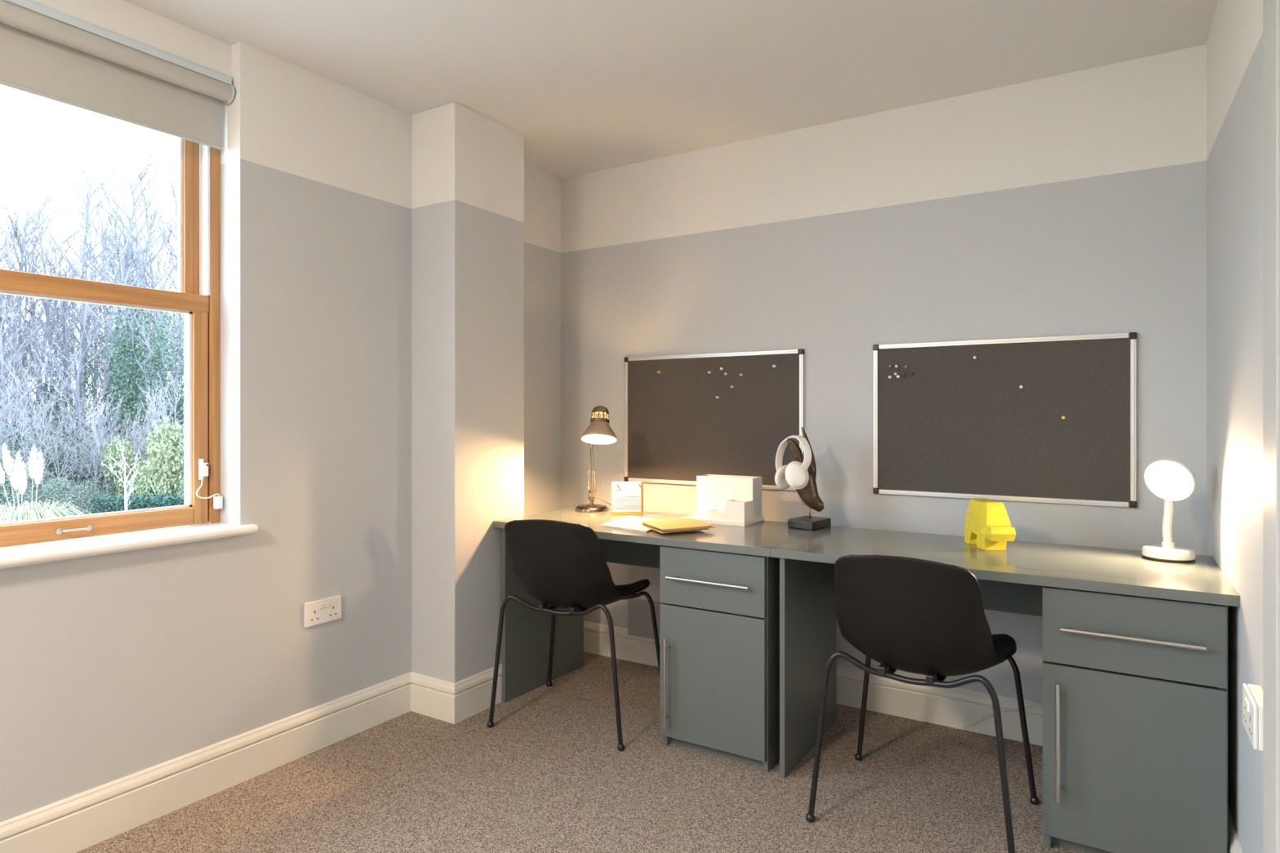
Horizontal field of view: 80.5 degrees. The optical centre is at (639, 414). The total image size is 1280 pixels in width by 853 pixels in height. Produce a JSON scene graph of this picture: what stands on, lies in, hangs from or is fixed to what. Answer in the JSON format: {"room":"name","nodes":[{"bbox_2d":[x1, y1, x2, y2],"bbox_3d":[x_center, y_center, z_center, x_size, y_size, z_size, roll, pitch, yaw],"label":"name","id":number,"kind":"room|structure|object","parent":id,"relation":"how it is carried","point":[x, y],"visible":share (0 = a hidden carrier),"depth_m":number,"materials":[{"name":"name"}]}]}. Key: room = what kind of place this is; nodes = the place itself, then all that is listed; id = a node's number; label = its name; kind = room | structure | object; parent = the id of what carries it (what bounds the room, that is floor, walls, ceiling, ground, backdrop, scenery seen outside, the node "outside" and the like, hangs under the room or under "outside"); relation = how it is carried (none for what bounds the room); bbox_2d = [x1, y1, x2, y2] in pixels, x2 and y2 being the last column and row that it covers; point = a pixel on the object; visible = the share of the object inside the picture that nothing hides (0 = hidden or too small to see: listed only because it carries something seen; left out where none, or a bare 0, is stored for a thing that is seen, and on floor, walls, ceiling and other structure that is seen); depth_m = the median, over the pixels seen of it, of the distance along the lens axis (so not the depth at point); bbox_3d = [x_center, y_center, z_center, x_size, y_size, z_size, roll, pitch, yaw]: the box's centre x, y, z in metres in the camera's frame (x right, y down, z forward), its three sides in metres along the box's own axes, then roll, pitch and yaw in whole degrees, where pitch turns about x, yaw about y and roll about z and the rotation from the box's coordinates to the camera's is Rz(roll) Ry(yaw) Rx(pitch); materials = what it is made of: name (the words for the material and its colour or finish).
{"room":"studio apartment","nodes":[
{"label":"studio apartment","id":0,"kind":"room"},
{"bbox_2d":[0,488,181,517],"bbox_3d":[-25.329,3.088,37.126,62.500,0.200,90.000,0,0,32],"label":"ground","id":1,"kind":"structure","parent":0,"point":[83,513],"depth_m":23.27,"materials":[{"name":"plant"}]},
{"bbox_2d":[0,301,28,388],"bbox_3d":[-25.183,-2.536,27.730,3.046,11.054,4.976,0,0,-17],"label":"bare tree","id":2,"kind":"object","parent":1,"relation":"on","point":[1,314],"visible":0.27,"depth_m":29.38,"materials":[{"name":"grey plant"}]},
{"bbox_2d":[0,373,33,470],"bbox_3d":[-20.654,0.800,23.933,2.907,4.381,2.821,0,0,0],"label":"brush","id":3,"kind":"object","parent":1,"relation":"on","point":[11,387],"visible":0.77,"depth_m":24.56,"materials":[{"name":"grey plant"}]},
{"bbox_2d":[0,211,45,384],"bbox_3d":[-25.297,-2.931,28.860,3.568,11.846,3.857,0,0,-5],"label":"bare tree","id":4,"kind":"object","parent":1,"relation":"on","point":[2,223],"visible":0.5,"depth_m":29.53,"materials":[{"name":"grey plant"}]},
{"bbox_2d":[0,306,46,426],"bbox_3d":[-24.244,-0.605,28.979,1.900,7.221,1.535,0,0,18],"label":"tree","id":5,"kind":"object","parent":1,"relation":"on","point":[15,323],"visible":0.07,"depth_m":29.02,"materials":[{"name":"grey plant"}]},
{"bbox_2d":[0,238,53,381],"bbox_3d":[-28.224,-3.220,33.412,3.948,12.424,3.754,0,0,39],"label":"bare tree","id":6,"kind":"object","parent":1,"relation":"on","point":[19,238],"visible":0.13,"depth_m":33.59,"materials":[{"name":"grey plant"}]},
{"bbox_2d":[0,391,57,507],"bbox_3d":[-19.589,1.018,23.120,2.617,3.943,2.538,0,0,27],"label":"brush","id":7,"kind":"object","parent":1,"relation":"on","point":[32,394],"visible":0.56,"depth_m":23.83,"materials":[{"name":"grey plant"}]},
{"bbox_2d":[0,185,61,399],"bbox_3d":[-25.216,-3.172,30.341,3.069,12.337,4.318,0,0,-32],"label":"bare tree","id":8,"kind":"object","parent":1,"relation":"on","point":[11,219],"visible":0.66,"depth_m":30.08,"materials":[{"name":"grey plant"}]},
{"bbox_2d":[0,236,62,493],"bbox_3d":[-23.457,-2.176,27.809,3.113,10.335,3.366,0,0,32],"label":"bare tree","id":9,"kind":"object","parent":1,"relation":"on","point":[2,348],"visible":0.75,"depth_m":27.91,"materials":[{"name":"grey plant"}]},
{"bbox_2d":[0,438,65,509],"bbox_3d":[-19.426,1.880,23.482,2.658,2.249,3.523,0,0,-32],"label":"bush","id":10,"kind":"object","parent":1,"relation":"on","point":[9,491],"visible":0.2,"depth_m":22.85,"materials":[{"name":"green plant"}]},
{"bbox_2d":[0,202,79,404],"bbox_3d":[-30.221,-3.719,37.015,4.056,13.423,4.266,0,0,30],"label":"bare tree","id":11,"kind":"object","parent":1,"relation":"on","point":[25,257],"visible":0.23,"depth_m":36.62,"materials":[{"name":"grey plant"}]},
{"bbox_2d":[0,208,79,398],"bbox_3d":[-28.316,-3.252,33.862,5.621,12.487,3.441,0,0,18],"label":"bare tree","id":12,"kind":"object","parent":1,"relation":"on","point":[23,225],"visible":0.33,"depth_m":33.99,"materials":[{"name":"grey plant"}]},
{"bbox_2d":[9,472,73,515],"bbox_3d":[-17.629,2.370,22.308,1.541,1.254,2.000,0,0,-40],"label":"bush","id":13,"kind":"object","parent":1,"relation":"on","point":[46,477],"visible":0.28,"depth_m":22.24,"materials":[{"name":"green plant"}]},
{"bbox_2d":[7,400,79,493],"bbox_3d":[-23.311,1.216,28.127,5.637,3.598,4.252,0,0,40],"label":"bush","id":14,"kind":"object","parent":1,"relation":"on","point":[47,414],"visible":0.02,"depth_m":28.60,"materials":[{"name":"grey plant"}]},
{"bbox_2d":[0,443,87,522],"bbox_3d":[-11.433,1.761,13.990,2.377,2.459,2.445,0,0,32],"label":"pampas grass","id":15,"kind":"object","parent":1,"relation":"on","point":[16,471],"depth_m":13.99,"materials":[{"name":"beige plant"}]},
{"bbox_2d":[0,204,88,403],"bbox_3d":[-29.450,-3.645,36.769,3.658,13.274,5.976,0,0,-8],"label":"bare tree","id":16,"kind":"object","parent":1,"relation":"on","point":[37,223],"visible":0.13,"depth_m":36.12,"materials":[{"name":"grey plant"}]},
{"bbox_2d":[0,340,93,449],"bbox_3d":[-22.664,-0.076,27.406,4.070,6.133,3.949,0,0,26],"label":"brush","id":17,"kind":"object","parent":1,"relation":"on","point":[56,344],"visible":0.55,"depth_m":27.94,"materials":[{"name":"grey plant"}]},
{"bbox_2d":[0,220,97,404],"bbox_3d":[-25.523,-2.821,32.251,3.785,11.624,3.501,0,0,31],"label":"bare tree","id":18,"kind":"object","parent":1,"relation":"on","point":[46,307],"visible":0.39,"depth_m":32.19,"materials":[{"name":"grey plant"}]},
{"bbox_2d":[0,184,101,393],"bbox_3d":[-32.477,-4.784,42.010,4.943,15.555,4.700,0,0,-6],"label":"bare tree","id":19,"kind":"object","parent":1,"relation":"on","point":[16,199],"visible":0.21,"depth_m":40.99,"materials":[{"name":"grey plant"}]},
{"bbox_2d":[21,306,80,420],"bbox_3d":[-23.928,-0.708,30.851,1.578,7.428,1.954,0,0,34],"label":"tree","id":20,"kind":"object","parent":1,"relation":"on","point":[60,331],"visible":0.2,"depth_m":30.93,"materials":[{"name":"grey plant"}]},
{"bbox_2d":[4,397,101,508],"bbox_3d":[-17.627,1.237,22.513,2.326,3.504,2.256,0,0,-25],"label":"brush","id":21,"kind":"object","parent":1,"relation":"on","point":[40,412],"visible":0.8,"depth_m":22.36,"materials":[{"name":"grey plant"}]},
{"bbox_2d":[8,219,97,408],"bbox_3d":[-30.608,-3.548,39.221,4.582,13.091,3.256,0,0,-37],"label":"bare tree","id":22,"kind":"object","parent":1,"relation":"on","point":[53,245],"visible":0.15,"depth_m":39.79,"materials":[{"name":"grey plant"}]},
{"bbox_2d":[4,221,113,410],"bbox_3d":[-24.093,-2.446,31.734,3.275,10.875,3.541,0,0,1],"label":"bare tree","id":23,"kind":"object","parent":1,"relation":"on","point":[53,268],"visible":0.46,"depth_m":31.57,"materials":[{"name":"grey plant"}]},
{"bbox_2d":[0,415,120,503],"bbox_3d":[-21.423,1.521,25.662,6.080,2.979,3.748,0,0,-8],"label":"bush","id":24,"kind":"object","parent":1,"relation":"on","point":[9,437],"visible":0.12,"depth_m":25.84,"materials":[{"name":"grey plant"}]},
{"bbox_2d":[0,337,122,447],"bbox_3d":[-20.960,0.143,26.775,3.667,5.695,3.780,0,0,-13],"label":"brush","id":25,"kind":"object","parent":1,"relation":"on","point":[104,365],"visible":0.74,"depth_m":26.50,"materials":[{"name":"grey plant"}]},
{"bbox_2d":[22,256,104,408],"bbox_3d":[-30.250,-2.679,39.927,3.125,11.340,5.105,0,0,-1],"label":"bare tree","id":26,"kind":"object","parent":1,"relation":"on","point":[67,271],"visible":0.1,"depth_m":39.41,"materials":[{"name":"grey plant"}]},
{"bbox_2d":[25,443,115,504],"bbox_3d":[-19.103,1.921,25.297,2.726,2.167,4.422,0,0,-44],"label":"bush","id":27,"kind":"object","parent":1,"relation":"on","point":[65,443],"visible":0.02,"depth_m":23.99,"materials":[{"name":"green plant"}]},
{"bbox_2d":[10,140,138,428],"bbox_3d":[-26.148,-4.958,35.190,5.054,15.903,4.806,0,0,-27],"label":"bare tree","id":28,"kind":"object","parent":1,"relation":"on","point":[88,202],"visible":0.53,"depth_m":35.71,"materials":[{"name":"grey plant"}]},
{"bbox_2d":[13,434,135,511],"bbox_3d":[-17.367,1.812,23.936,3.809,2.389,2.935,0,0,-40],"label":"bush","id":29,"kind":"object","parent":1,"relation":"on","point":[100,481],"visible":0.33,"depth_m":23.41,"materials":[{"name":"green plant"}]},
{"bbox_2d":[43,476,117,516],"bbox_3d":[-16.125,2.397,21.954,1.879,1.199,1.417,0,0,-41],"label":"bush","id":30,"kind":"object","parent":1,"relation":"on","point":[79,496],"visible":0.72,"depth_m":21.84,"materials":[{"name":"green plant"}]},
{"bbox_2d":[31,390,132,513],"bbox_3d":[-16.768,1.128,23.180,2.398,3.724,2.471,0,0,13],"label":"brush","id":31,"kind":"object","parent":1,"relation":"on","point":[118,403],"visible":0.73,"depth_m":22.93,"materials":[{"name":"grey plant"}]},
{"bbox_2d":[16,404,148,441],"bbox_3d":[-20.351,1.254,30.215,7.186,3.521,4.430,0,0,-35],"label":"bush","id":32,"kind":"object","parent":1,"relation":"on","point":[104,412],"visible":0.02,"depth_m":28.96,"materials":[{"name":"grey plant"}]},
{"bbox_2d":[20,189,146,438],"bbox_3d":[-21.624,-2.871,29.290,4.107,11.734,2.919,0,0,-29],"label":"bare tree","id":33,"kind":"object","parent":1,"relation":"on","point":[85,316],"visible":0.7,"depth_m":29.48,"materials":[{"name":"grey plant"}]},
{"bbox_2d":[43,253,124,416],"bbox_3d":[-28.366,-3.042,38.629,3.634,12.068,3.930,0,0,22],"label":"bare tree","id":34,"kind":"object","parent":1,"relation":"on","point":[87,376],"visible":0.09,"depth_m":38.47,"materials":[{"name":"grey plant"}]},
{"bbox_2d":[15,395,153,493],"bbox_3d":[-20.618,1.142,28.583,5.872,3.748,4.429,0,0,-23],"label":"bush","id":35,"kind":"object","parent":1,"relation":"on","point":[38,401],"visible":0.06,"depth_m":28.67,"materials":[{"name":"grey plant"}]},
{"bbox_2d":[42,428,128,489],"bbox_3d":[-18.901,1.721,25.878,3.237,2.573,5.251,0,0,10],"label":"bush","id":36,"kind":"object","parent":1,"relation":"on","point":[77,438],"visible":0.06,"depth_m":24.21,"materials":[{"name":"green plant"}]},
{"bbox_2d":[53,222,124,419],"bbox_3d":[-26.549,-3.204,37.003,3.085,12.401,4.341,0,0,-11],"label":"bare tree","id":37,"kind":"object","parent":1,"relation":"on","point":[64,238],"visible":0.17,"depth_m":36.82,"materials":[{"name":"grey plant"}]},
{"bbox_2d":[46,192,158,417],"bbox_3d":[-22.620,-3.213,32.741,5.586,12.409,3.420,0,0,17],"label":"bare tree","id":38,"kind":"object","parent":1,"relation":"on","point":[98,213],"visible":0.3,"depth_m":32.50,"materials":[{"name":"grey plant"}]},
{"bbox_2d":[79,270,140,434],"bbox_3d":[-21.048,-1.375,30.163,1.864,8.769,2.307,0,0,3],"label":"tree","id":39,"kind":"object","parent":1,"relation":"on","point":[117,279],"visible":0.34,"depth_m":29.84,"materials":[{"name":"grey plant"}]},
{"bbox_2d":[44,424,177,505],"bbox_3d":[-17.303,1.664,25.375,4.285,2.687,3.302,0,0,14],"label":"bush","id":40,"kind":"object","parent":1,"relation":"on","point":[141,428],"visible":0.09,"depth_m":24.52,"materials":[{"name":"green plant"}]},
{"bbox_2d":[53,168,174,379],"bbox_3d":[-25.984,-4.705,36.993,4.893,15.396,4.652,0,0,31],"label":"bare tree","id":41,"kind":"object","parent":1,"relation":"on","point":[128,180],"visible":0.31,"depth_m":37.55,"materials":[{"name":"grey plant"}]},
{"bbox_2d":[102,440,142,511],"bbox_3d":[-13.250,1.833,19.502,0.925,2.314,0.596,0,0,12],"label":"young tree","id":42,"kind":"object","parent":1,"relation":"on","point":[126,498],"visible":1,"depth_m":19.44,"materials":[{"name":"grey plant"}]},
{"bbox_2d":[71,187,176,414],"bbox_3d":[-28.907,-4.891,43.545,5.134,15.768,4.749,0,0,10],"label":"bare tree","id":43,"kind":"object","parent":1,"relation":"on","point":[92,188],"visible":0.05,"depth_m":42.88,"materials":[{"name":"grey plant"}]},
{"bbox_2d":[81,400,167,497],"bbox_3d":[-15.849,1.237,23.263,2.256,3.504,2.326,0,0,-38],"label":"brush","id":44,"kind":"object","parent":1,"relation":"on","point":[100,435],"visible":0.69,"depth_m":23.28,"materials":[{"name":"grey plant"}]},
{"bbox_2d":[83,195,165,400],"bbox_3d":[-25.929,-4.031,39.011,4.464,14.047,4.245,0,0,43],"label":"bare tree","id":45,"kind":"object","parent":1,"relation":"on","point":[116,218],"visible":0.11,"depth_m":38.35,"materials":[{"name":"grey plant"}]},
{"bbox_2d":[71,149,182,409],"bbox_3d":[-20.582,-4.002,31.489,4.900,13.998,3.482,0,0,-33],"label":"bare tree","id":46,"kind":"object","parent":1,"relation":"on","point":[103,187],"visible":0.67,"depth_m":30.69,"materials":[{"name":"grey plant"}]},
{"bbox_2d":[79,222,175,414],"bbox_3d":[-23.703,-3.086,34.934,3.958,12.155,3.661,0,0,28],"label":"bare tree","id":47,"kind":"object","parent":1,"relation":"on","point":[145,247],"visible":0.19,"depth_m":34.86,"materials":[{"name":"grey plant"}]},
{"bbox_2d":[80,217,176,411],"bbox_3d":[-25.571,-3.469,38.720,5.816,12.920,3.561,0,0,16],"label":"bare tree","id":48,"kind":"object","parent":1,"relation":"on","point":[129,258],"visible":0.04,"depth_m":38.45,"materials":[{"name":"grey plant"}]},
{"bbox_2d":[84,217,173,439],"bbox_3d":[-18.751,-2.145,28.132,2.714,10.316,2.192,0,0,-13],"label":"tree","id":49,"kind":"object","parent":1,"relation":"on","point":[129,397],"visible":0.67,"depth_m":27.88,"materials":[{"name":"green plant"}]},
{"bbox_2d":[88,493,183,514],"bbox_3d":[-13.080,2.597,20.499,3.076,0.853,0.978,0,0,-6],"label":"clipped hedge","id":50,"kind":"object","parent":1,"relation":"on","point":[113,504],"visible":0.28,"depth_m":20.15,"materials":[{"name":"green plant"}]},
{"bbox_2d":[106,186,177,391],"bbox_3d":[-28.743,-5.078,43.028,5.655,16.154,4.018,0,0,34],"label":"bare tree","id":51,"kind":"object","parent":1,"relation":"on","point":[162,203],"visible":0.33,"depth_m":43.13,"materials":[{"name":"grey plant"}]},
{"bbox_2d":[100,164,183,381],"bbox_3d":[-21.878,-4.160,34.867,4.323,14.306,4.546,0,0,-10],"label":"bare tree","id":52,"kind":"object","parent":1,"relation":"on","point":[146,210],"visible":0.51,"depth_m":34.83,"materials":[{"name":"grey plant"}]},
{"bbox_2d":[101,415,183,507],"bbox_3d":[-14.268,1.530,22.648,3.227,2.979,2.254,0,0,28],"label":"shrub","id":53,"kind":"object","parent":1,"relation":"on","point":[166,445],"visible":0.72,"depth_m":22.11,"materials":[{"name":"green plant"}]},
{"bbox_2d":[106,219,183,404],"bbox_3d":[-24.877,-3.418,38.460,3.533,12.818,5.770,0,0,3],"label":"bare tree","id":54,"kind":"object","parent":1,"relation":"on","point":[153,233],"visible":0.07,"depth_m":37.77,"materials":[{"name":"grey plant"}]},
{"bbox_2d":[117,384,183,439],"bbox_3d":[-18.647,0.921,31.007,6.576,4.198,4.961,0,0,31],"label":"bush","id":55,"kind":"object","parent":1,"relation":"on","point":[182,389],"visible":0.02,"depth_m":28.44,"materials":[{"name":"green plant"}]},
{"bbox_2d":[122,308,183,384],"bbox_3d":[-18.436,-2.727,30.984,3.152,11.436,5.148,0,0,24],"label":"bare tree","id":56,"kind":"object","parent":1,"relation":"on","point":[138,308],"visible":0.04,"depth_m":30.36,"materials":[{"name":"grey plant"}]},
{"bbox_2d":[123,373,183,480],"bbox_3d":[-15.008,0.800,24.209,2.821,4.381,2.907,0,0,39],"label":"brush","id":57,"kind":"object","parent":1,"relation":"on","point":[164,408],"visible":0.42,"depth_m":24.25,"materials":[{"name":"grey plant"}]},
{"bbox_2d":[128,264,183,415],"bbox_3d":[-17.862,-2.091,29.251,3.310,10.165,3.061,0,0,-6],"label":"bare tree","id":58,"kind":"object","parent":1,"relation":"on","point":[173,322],"visible":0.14,"depth_m":29.12,"materials":[{"name":"grey plant"}]},
{"bbox_2d":[130,232,183,446],"bbox_3d":[-16.914,-1.734,26.889,2.017,9.491,2.497,0,0,-28],"label":"tree","id":59,"kind":"object","parent":1,"relation":"on","point":[161,351],"visible":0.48,"depth_m":26.85,"materials":[{"name":"green plant"}]},
{"bbox_2d":[137,157,183,389],"bbox_3d":[-20.189,-4.016,34.242,4.565,14.018,4.222,0,0,-35],"label":"bare tree","id":60,"kind":"object","parent":1,"relation":"on","point":[171,180],"visible":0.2,"depth_m":33.32,"materials":[{"name":"grey plant"}]},
{"bbox_2d":[153,223,183,398],"bbox_3d":[-24.294,-3.923,39.745,3.443,13.841,4.845,0,0,-6],"label":"bare tree","id":61,"kind":"object","parent":1,"relation":"on","point":[174,284],"visible":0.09,"depth_m":38.76,"materials":[{"name":"grey plant"}]},
{"bbox_2d":[156,196,183,372],"bbox_3d":[-18.606,-3.686,33.495,4.678,13.366,3.325,0,0,-28],"label":"bare tree","id":62,"kind":"object","parent":1,"relation":"on","point":[175,210],"visible":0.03,"depth_m":31.95,"materials":[{"name":"grey plant"}]},
{"bbox_2d":[0,0,560,822],"bbox_3d":[-1.918,-0.011,1.758,0.320,2.397,5.200,0,0,32],"label":"wall","id":63,"kind":"structure","parent":0,"point":[115,666],"depth_m":2.54,"materials":[{"name":"paint"}]},
{"bbox_2d":[0,525,183,549],"bbox_3d":[-1.898,0.413,2.074,0.220,0.050,1.277,0,0,32],"label":"trim","id":64,"kind":"structure","parent":63,"relation":"attached to","point":[182,526],"depth_m":2.36,"materials":[{"name":"grey"}]},
{"bbox_2d":[0,0,234,150],"bbox_3d":[-1.681,-0.986,1.938,0.065,0.236,1.265,0,0,32],"label":"roller blind","id":65,"kind":"object","parent":63,"relation":"attached to","point":[46,51],"visible":1,"depth_m":2.18,"materials":[{"name":"white fabric"}]},
{"bbox_2d":[0,137,257,568],"bbox_3d":[-1.708,-0.342,1.946,0.237,1.464,1.370,0,0,32],"label":"window","id":66,"kind":"structure","parent":63,"relation":"in","point":[197,295],"depth_m":2.45,"materials":[{"name":"brown wood"}]},
{"bbox_2d":[183,313,205,527],"bbox_3d":[-1.498,-0.002,2.544,0.030,0.780,0.056,0,0,32],"label":"trim","id":67,"kind":"structure","parent":63,"relation":"attached to","point":[184,314],"depth_m":2.53,"materials":[{"name":"grey paint"}]},
{"bbox_2d":[0,663,502,852],"bbox_3d":[-1.671,1.113,1.604,0.262,0.149,5.200,0,0,32],"label":"baseboard","id":68,"kind":"structure","parent":63,"relation":"attached to","point":[81,821],"depth_m":2.40,"materials":[{"name":"white"}]},
{"bbox_2d":[304,595,341,627],"bbox_3d":[-1.132,0.704,2.703,0.013,0.086,0.146,0,0,32],"label":"wall socket","id":69,"kind":"object","parent":63,"relation":"attached to","point":[329,609],"visible":1,"depth_m":2.70,"materials":[{"name":"white plastic"}]},
{"bbox_2d":[411,102,524,683],"bbox_3d":[-0.712,-0.011,3.158,0.244,2.397,0.408,0,0,32],"label":"wall pier","id":70,"kind":"object","parent":63,"relation":"attached to","point":[468,166],"visible":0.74,"depth_m":3.01,"materials":[{"name":"paint"}]},
{"bbox_2d":[75,652,1084,852],"bbox_3d":[-0.526,1.248,0.901,3.650,0.120,5.420,0,0,32],"label":"floor","id":71,"kind":"structure","parent":0,"point":[550,775],"depth_m":2.35,"materials":[{"name":"brown carpet"}]},
{"bbox_2d":[486,519,659,751],"bbox_3d":[-0.238,0.783,2.972,0.565,0.809,0.558,0,0,21],"label":"desk chair","id":72,"kind":"object","parent":71,"relation":"on","point":[561,564],"visible":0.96,"depth_m":2.76,"materials":[{"name":"black plastic"}]},
{"bbox_2d":[493,506,820,772],"bbox_3d":[0.066,0.813,3.029,1.209,0.750,0.623,0,0,32],"label":"desk","id":73,"kind":"object","parent":71,"relation":"on","point":[719,586],"visible":0.81,"depth_m":2.63,"materials":[{"name":"grey"}]},
{"bbox_2d":[574,405,617,512],"bbox_3d":[-0.188,0.250,3.351,0.283,0.576,0.359,0,0,25],"label":"desk lamp","id":74,"kind":"object","parent":73,"relation":"on","point":[599,431],"visible":0.94,"depth_m":3.28,"materials":[{"name":"silver metal"}]},
{"bbox_2d":[611,481,644,515],"bbox_3d":[-0.057,0.366,3.319,0.140,0.144,0.063,0,0,-8],"label":"desk calendar","id":75,"kind":"object","parent":73,"relation":"on","point":[627,497],"visible":1,"depth_m":3.30,"materials":[{"name":"white paper"}]},
{"bbox_2d":[600,515,662,533],"bbox_3d":[-0.014,0.434,3.005,0.224,0.006,0.377,0,0,21],"label":"notebook","id":76,"kind":"object","parent":73,"relation":"on","point":[633,523],"visible":0.79,"depth_m":2.96,"materials":[{"name":"paper"}]},
{"bbox_2d":[641,516,715,533],"bbox_3d":[0.138,0.423,2.883,0.224,0.027,0.245,0,0,-22],"label":"notebook","id":77,"kind":"object","parent":76,"relation":"on","point":[677,525],"visible":1,"depth_m":2.83,"materials":[{"name":"yellow paper"}]},
{"bbox_2d":[681,474,764,526],"bbox_3d":[0.339,0.347,3.097,0.281,0.181,0.195,0,0,32],"label":"desk organizer","id":78,"kind":"object","parent":73,"relation":"on","point":[721,500],"visible":0.97,"depth_m":3.07,"materials":[{"name":"white plastic"}]},
{"bbox_2d":[681,514,764,526],"bbox_3d":[0.339,0.429,3.097,0.281,0.016,0.195,0,0,32],"label":"tray","id":79,"kind":"object","parent":78,"relation":"on","point":[706,518],"depth_m":3.01,"materials":[{"name":"white plastic"}]},
{"bbox_2d":[786,426,831,530],"bbox_3d":[0.645,0.244,2.941,0.144,0.388,0.155,0,0,-45],"label":"stand","id":80,"kind":"object","parent":73,"relation":"on","point":[809,495],"visible":0.73,"depth_m":2.91,"materials":[{"name":"brown wood"}]},
{"bbox_2d":[774,435,811,489],"bbox_3d":[0.588,0.191,2.944,0.088,0.219,0.212,0,0,-11],"label":"headphones","id":81,"kind":"object","parent":80,"relation":"hanging from","point":[795,474],"visible":0.98,"depth_m":2.87,"materials":[{"name":"white plastic"}]},
{"bbox_2d":[774,465,790,489],"bbox_3d":[0.576,0.251,3.018,0.072,0.099,0.072,0,0,32],"label":"ear cup","id":82,"kind":"object","parent":81,"relation":"on","point":[780,481],"depth_m":3.00,"materials":[{"name":"white plastic"}]},
{"bbox_2d":[785,461,808,489],"bbox_3d":[0.598,0.232,2.879,0.090,0.106,0.030,0,0,19],"label":"ear cup","id":83,"kind":"object","parent":81,"relation":"on","point":[797,475],"depth_m":2.85,"materials":[{"name":"white plastic"}]},
{"bbox_2d":[805,555,1039,852],"bbox_3d":[0.841,0.783,2.241,0.565,0.809,0.558,0,0,33],"label":"desk chair","id":84,"kind":"object","parent":71,"relation":"on","point":[927,618],"visible":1,"depth_m":2.05,"materials":[{"name":"black plastic"}]},
{"bbox_2d":[770,525,1239,852],"bbox_3d":[1.092,0.813,2.388,1.209,0.750,0.623,0,0,32],"label":"desk","id":85,"kind":"object","parent":71,"relation":"on","point":[1135,647],"visible":0.94,"depth_m":2.00,"materials":[{"name":"grey"}]},
{"bbox_2d":[964,498,1016,550],"bbox_3d":[1.140,0.360,2.474,0.092,0.154,0.206,0,0,-1],"label":"ornament","id":86,"kind":"object","parent":85,"relation":"on","point":[988,525],"visible":1,"depth_m":2.43,"materials":[{"name":"yellow plastic"}]},
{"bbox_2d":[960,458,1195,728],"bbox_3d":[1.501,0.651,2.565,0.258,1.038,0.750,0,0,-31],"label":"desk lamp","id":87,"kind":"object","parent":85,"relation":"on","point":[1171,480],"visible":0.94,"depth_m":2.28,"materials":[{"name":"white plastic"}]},
{"bbox_2d":[124,0,1217,178],"bbox_3d":[-0.526,-1.270,0.901,3.650,0.120,5.420,0,0,32],"label":"ceiling","id":88,"kind":"structure","parent":0,"point":[588,86],"depth_m":2.52,"materials":[{"name":"white paint"}]},
{"bbox_2d":[560,44,1206,702],"bbox_3d":[0.708,-0.011,3.254,3.250,2.397,0.120,0,0,32],"label":"wall","id":89,"kind":"structure","parent":0,"point":[1073,203],"depth_m":2.96,"materials":[{"name":"paint"}]},
{"bbox_2d":[627,564,662,640],"bbox_3d":[0.183,0.870,3.478,0.548,0.365,0.056,0,0,32],"label":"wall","id":90,"kind":"structure","parent":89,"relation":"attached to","point":[639,614],"depth_m":3.55,"materials":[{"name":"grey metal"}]},
{"bbox_2d":[624,348,804,490],"bbox_3d":[0.309,0.024,3.421,0.899,0.600,0.020,0,0,32],"label":"board","id":91,"kind":"object","parent":89,"relation":"attached to","point":[677,430],"visible":0.79,"depth_m":3.41,"materials":[{"name":"grey fabric"}]},
{"bbox_2d":[583,621,1042,746],"bbox_3d":[0.718,1.113,3.167,2.661,0.149,0.018,0,0,32],"label":"baseboard","id":92,"kind":"structure","parent":89,"relation":"attached to","point":[957,708],"depth_m":2.95,"materials":[{"name":"white paint"}]},
{"bbox_2d":[872,332,1137,507],"bbox_3d":[1.310,0.019,2.796,0.882,0.596,0.020,0,0,32],"label":"board","id":93,"kind":"object","parent":89,"relation":"attached to","point":[961,425],"visible":1,"depth_m":2.77,"materials":[{"name":"grey fabric"}]},
{"bbox_2d":[1206,0,1262,852],"bbox_3d":[1.055,-0.011,1.081,0.120,2.397,3.200,0,0,32],"label":"wall","id":94,"kind":"structure","parent":0,"point":[1234,44],"depth_m":1.83,"materials":[{"name":"paint"}]},
{"bbox_2d":[1227,804,1242,852],"bbox_3d":[1.474,1.113,1.883,0.018,0.149,1.394,0,0,32],"label":"baseboard","id":95,"kind":"structure","parent":94,"relation":"attached to","point":[1233,845],"depth_m":1.87,"materials":[{"name":"white"}]},
{"bbox_2d":[1242,683,1262,751],"bbox_3d":[1.237,0.607,1.517,0.033,0.086,0.146,0,0,32],"label":"wall socket","id":96,"kind":"object","parent":94,"relation":"attached to","point":[1252,695],"visible":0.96,"depth_m":1.49,"materials":[{"name":"white plastic"}]},
{"bbox_2d":[1245,701,1248,711],"bbox_3d":[1.219,0.586,1.516,0.004,0.017,0.017,0,0,32],"label":"rocker switch","id":97,"kind":"object","parent":96,"relation":"attached to","point":[1246,702],"depth_m":1.51,"materials":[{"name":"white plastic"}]},
{"bbox_2d":[1262,0,1279,852],"bbox_3d":[1.062,-0.011,1.244,0.041,2.397,0.125,0,0,32],"label":"door frame","id":98,"kind":"structure","parent":94,"relation":"attached to","point":[1271,8],"depth_m":1.24,"materials":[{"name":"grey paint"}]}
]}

